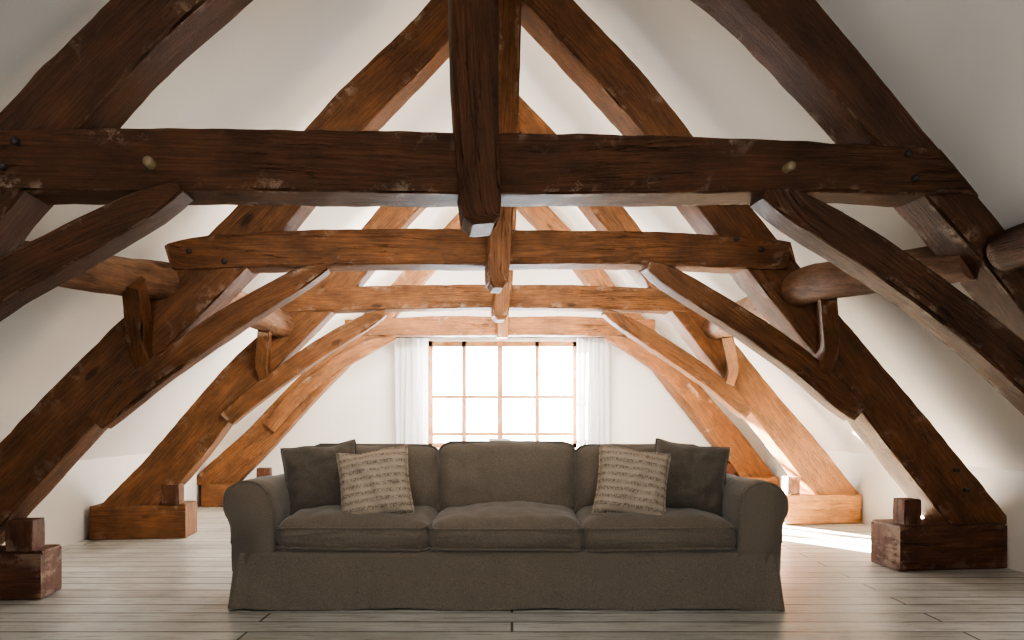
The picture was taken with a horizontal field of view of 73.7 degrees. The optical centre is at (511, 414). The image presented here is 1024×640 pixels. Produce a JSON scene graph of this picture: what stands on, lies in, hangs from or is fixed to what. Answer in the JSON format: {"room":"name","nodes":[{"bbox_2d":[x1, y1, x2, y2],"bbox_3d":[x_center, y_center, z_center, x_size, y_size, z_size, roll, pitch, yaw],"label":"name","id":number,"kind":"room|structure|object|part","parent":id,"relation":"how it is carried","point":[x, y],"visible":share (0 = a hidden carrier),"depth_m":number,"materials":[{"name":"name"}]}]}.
{"room":"attic living room","nodes":[
{"label":"attic living room","id":0,"kind":"room"},
{"bbox_2d":[2,445,244,545],"bbox_3d":[-3.520,0.680,3.275,0.200,0.640,11.510,0,0,0],"label":"wall","id":1,"kind":"structure","parent":0,"point":[65,510],"depth_m":5.46,"materials":[{"name":"white paint"}]},
{"bbox_2d":[245,211,764,479],"bbox_3d":[-0.090,-1.090,8.890,6.660,4.180,0.280,0,0,0],"label":"wall","id":2,"kind":"structure","parent":0,"point":[359,405],"depth_m":8.75,"materials":[{"name":"white paint"}]},
{"bbox_2d":[396,337,603,337],"bbox_3d":[-0.130,-0.980,8.600,2.940,0.024,0.024,0,0,0],"label":"curtain rod","id":3,"kind":"object","parent":2,"relation":"attached to","point":[396,337],"visible":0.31,"depth_m":8.59,"materials":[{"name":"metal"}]},
{"bbox_2d":[394,338,427,443],"bbox_3d":[-1.267,-0.107,8.595,0.435,1.715,0.146,0,0,0],"label":"curtain","id":4,"kind":"object","parent":3,"relation":"hanging from","point":[410,354],"visible":0.79,"depth_m":8.56,"materials":[{"name":"white fabric"}]},
{"bbox_2d":[577,338,610,447],"bbox_3d":[1.034,-0.107,8.595,0.438,1.715,0.149,0,0,0],"label":"curtain","id":5,"kind":"object","parent":3,"relation":"hanging from","point":[593,355],"visible":0.79,"depth_m":8.56,"materials":[{"name":"white fabric"}]},
{"bbox_2d":[428,341,576,447],"bbox_3d":[-0.120,-0.265,8.830,1.920,1.370,0.080,0,0,0],"label":"window","id":6,"kind":"structure","parent":2,"relation":"in","point":[499,344],"depth_m":8.80,"materials":[{"name":"brown wood"}]},
{"bbox_3d":[-0.120,0.445,8.720,2.080,0.050,0.140,0,0,0],"label":"window sill","id":7,"kind":"structure","parent":2,"relation":"attached to","visible":0},
{"bbox_2d":[488,439,510,440],"bbox_3d":[-0.160,0.361,8.720,0.300,0.115,0.225,0,0,0],"label":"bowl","id":8,"kind":"object","parent":7,"relation":"on","point":[488,439],"visible":0.33,"depth_m":8.63,"materials":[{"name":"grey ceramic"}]},
{"bbox_2d":[0,0,1023,471],"bbox_3d":[-0.090,-1.510,3.275,7.060,3.740,11.510,0,0,0],"label":"ceiling","id":9,"kind":"structure","parent":0,"point":[956,67],"depth_m":3.90,"materials":[{"name":"white paint"}]},
{"bbox_2d":[986,223,1023,271],"bbox_3d":[2.119,-0.702,0.369,0.210,0.213,5.124,0,0,0],"label":"purlin","id":10,"kind":"object","parent":9,"relation":"attached to","point":[1005,249],"visible":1,"depth_m":2.83,"materials":[{"name":"brown wood"}]},
{"bbox_2d":[0,506,1023,639],"bbox_3d":[-0.090,1.050,3.325,7.060,0.100,11.450,0,0,0],"label":"floor","id":11,"kind":"structure","parent":0,"point":[167,588],"depth_m":3.49,"materials":[{"name":"beige wood"}]},
{"bbox_2d":[89,96,860,539],"bbox_3d":[-0.085,-0.912,5.979,6.640,3.818,0.343,0,0,-7],"label":"roof truss","id":12,"kind":"object","parent":11,"relation":"on","point":[150,503],"visible":0.75,"depth_m":5.81,"materials":[{"name":"brown wood"}]},
{"bbox_3d":[-2.780,0.652,5.598,0.138,0.175,0.134,0,0,-7],"label":"stub post","id":13,"kind":"part","parent":12,"relation":"part of","materials":[{"name":"brown wood"}]},
{"bbox_3d":[-0.061,-1.698,5.912,0.235,1.775,0.204,0,0,-7],"label":"king post","id":14,"kind":"part","parent":12,"relation":"part of","materials":[{"name":"brown wood"}]},
{"bbox_3d":[2.570,0.652,6.294,0.119,0.175,0.116,0,0,-8],"label":"stub post","id":15,"kind":"part","parent":12,"relation":"part of","materials":[{"name":"brown wood"}]},
{"bbox_2d":[197,206,778,506],"bbox_3d":[-0.165,-0.911,7.919,6.792,3.815,0.343,0,0,-7],"label":"roof truss","id":16,"kind":"object","parent":11,"relation":"on","point":[233,465],"visible":0.6,"depth_m":7.76,"materials":[{"name":"brown wood"}]},
{"bbox_3d":[-2.740,0.672,7.554,0.140,0.175,0.136,0,0,-8],"label":"stub post","id":17,"kind":"part","parent":16,"relation":"part of","materials":[{"name":"brown wood"}]},
{"bbox_3d":[-0.099,-1.734,7.859,0.169,1.702,0.206,0,0,-7],"label":"king post","id":18,"kind":"part","parent":16,"relation":"part of","materials":[{"name":"brown wood"}]},
{"bbox_3d":[2.620,0.672,8.251,0.119,0.175,0.115,0,0,-8],"label":"stub post","id":19,"kind":"part","parent":16,"relation":"part of","materials":[{"name":"brown wood"}]},
{"bbox_2d":[0,0,1006,599],"bbox_3d":[-0.048,-0.912,4.127,6.722,3.820,0.330,0,0,-8],"label":"roof truss","id":20,"kind":"object","parent":11,"relation":"on","point":[961,526],"visible":0.8,"depth_m":4.05,"materials":[{"name":"brown wood"}]},
{"bbox_3d":[-2.680,0.662,3.761,0.138,0.175,0.136,0,0,-7],"label":"stub post","id":21,"kind":"part","parent":20,"relation":"part of","materials":[{"name":"brown wood"}]},
{"bbox_2d":[22,241,294,380],"bbox_3d":[-1.987,-0.566,4.301,0.371,0.648,3.424,0,0,4],"label":"purlin","id":22,"kind":"object","parent":20,"relation":"attached to","point":[138,282],"visible":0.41,"depth_m":3.63,"materials":[{"name":"brown wood"}]},
{"bbox_3d":[-0.053,-1.659,4.063,0.206,1.841,0.204,0,0,-7],"label":"king post","id":23,"kind":"part","parent":20,"relation":"part of","materials":[{"name":"brown wood"}]},
{"bbox_2d":[703,246,974,385],"bbox_3d":[1.869,-0.582,4.712,0.424,0.651,3.345,0,0,-3],"label":"purlin","id":24,"kind":"object","parent":20,"relation":"attached to","point":[823,283],"visible":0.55,"depth_m":4.00,"materials":[{"name":"brown wood"}]},
{"bbox_3d":[2.570,0.632,4.444,0.120,0.175,0.117,0,0,-8],"label":"stub post","id":25,"kind":"part","parent":20,"relation":"part of","materials":[{"name":"brown wood"}]},
{"bbox_2d":[222,440,788,610],"bbox_3d":[-0.029,0.575,3.960,2.918,0.847,0.981,0,0,0],"label":"sofa","id":26,"kind":"object","parent":11,"relation":"on","point":[503,524],"visible":0.75,"depth_m":3.50,"materials":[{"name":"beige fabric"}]},
{"bbox_3d":[-1.351,0.567,3.949,0.275,0.466,0.902,0,0,0],"label":"arm","id":27,"kind":"part","parent":26,"relation":"part of","materials":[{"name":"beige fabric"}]},
{"bbox_2d":[280,439,355,515],"bbox_3d":[-1.078,0.366,3.879,0.394,0.450,0.319,0,0,-34],"label":"throw pillow","id":28,"kind":"object","parent":26,"relation":"on","point":[311,474],"visible":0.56,"depth_m":3.79,"materials":[{"name":"fabric"}]},
{"bbox_2d":[276,505,439,551],"bbox_3d":[-0.825,0.622,3.866,0.828,0.251,0.768,0,0,0],"label":"seat cushion","id":29,"kind":"object","parent":26,"relation":"on","point":[327,528],"depth_m":3.51,"materials":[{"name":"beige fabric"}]},
{"bbox_2d":[336,445,414,514],"bbox_3d":[-0.739,0.372,3.683,0.405,0.418,0.246,0,0,-15],"label":"throw pillow","id":30,"kind":"object","parent":26,"relation":"on","point":[377,481],"visible":0.9,"depth_m":3.62,"materials":[{"name":"fabric"}]},
{"bbox_2d":[315,443,438,510],"bbox_3d":[-0.820,0.401,4.063,0.806,0.466,0.300,0,0,0],"label":"cushion","id":31,"kind":"object","parent":26,"relation":"on","point":[423,459],"depth_m":3.99,"materials":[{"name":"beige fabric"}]},
{"bbox_2d":[429,501,583,551],"bbox_3d":[-0.030,0.619,3.864,0.828,0.255,0.767,0,0,0],"label":"seat cushion","id":32,"kind":"object","parent":26,"relation":"on","point":[454,526],"depth_m":3.51,"materials":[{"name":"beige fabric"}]},
{"bbox_2d":[437,440,576,512],"bbox_3d":[-0.030,0.387,4.064,0.836,0.470,0.306,0,0,0],"label":"cushion","id":33,"kind":"object","parent":26,"relation":"on","point":[469,473],"depth_m":3.96,"materials":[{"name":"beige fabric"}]},
{"bbox_2d":[592,445,670,514],"bbox_3d":[0.646,0.373,3.680,0.435,0.421,0.233,0,0,5],"label":"throw pillow","id":34,"kind":"object","parent":26,"relation":"on","point":[629,480],"visible":0.9,"depth_m":3.62,"materials":[{"name":"fabric"}]},
{"bbox_2d":[575,444,696,511],"bbox_3d":[0.760,0.399,4.065,0.806,0.456,0.298,0,0,0],"label":"cushion","id":35,"kind":"object","parent":26,"relation":"on","point":[586,455],"depth_m":3.98,"materials":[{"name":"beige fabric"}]},
{"bbox_2d":[575,505,736,551],"bbox_3d":[0.765,0.624,3.864,0.828,0.245,0.773,0,0,0],"label":"seat cushion","id":36,"kind":"object","parent":26,"relation":"on","point":[679,529],"depth_m":3.50,"materials":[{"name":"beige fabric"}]},
{"bbox_2d":[655,438,730,516],"bbox_3d":[1.005,0.359,3.878,0.442,0.448,0.274,0,0,21],"label":"throw pillow","id":37,"kind":"object","parent":26,"relation":"on","point":[696,479],"visible":0.68,"depth_m":3.79,"materials":[{"name":"fabric"}]},
{"bbox_3d":[1.292,0.570,3.949,0.276,0.461,0.902,0,0,0],"label":"arm","id":38,"kind":"part","parent":26,"relation":"part of","materials":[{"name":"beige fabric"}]},
{"bbox_2d":[0,0,1023,414],"bbox_3d":[-0.022,-0.875,2.786,6.766,3.743,0.344,0,0,-7],"label":"roof truss","id":39,"kind":"object","parent":11,"relation":"on","point":[63,140],"visible":0.98,"depth_m":2.69,"materials":[{"name":"brown wood"}]},
{"bbox_3d":[-0.154,-1.599,2.700,0.203,1.746,0.207,0,0,-8],"label":"king post","id":40,"kind":"part","parent":39,"relation":"part of","materials":[{"name":"brown wood"}]},
{"bbox_2d":[765,446,1023,572],"bbox_3d":[3.340,0.680,3.275,0.200,0.640,11.510,0,0,0],"label":"wall","id":41,"kind":"structure","parent":0,"point":[865,473],"depth_m":5.86,"materials":[{"name":"white paint"}]},
{"label":"outside","id":42,"kind":"structure","parent":0,"visible":0},
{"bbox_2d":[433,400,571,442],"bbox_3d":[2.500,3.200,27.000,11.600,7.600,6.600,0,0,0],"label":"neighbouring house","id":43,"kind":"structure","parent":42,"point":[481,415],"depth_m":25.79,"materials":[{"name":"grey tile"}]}
]}

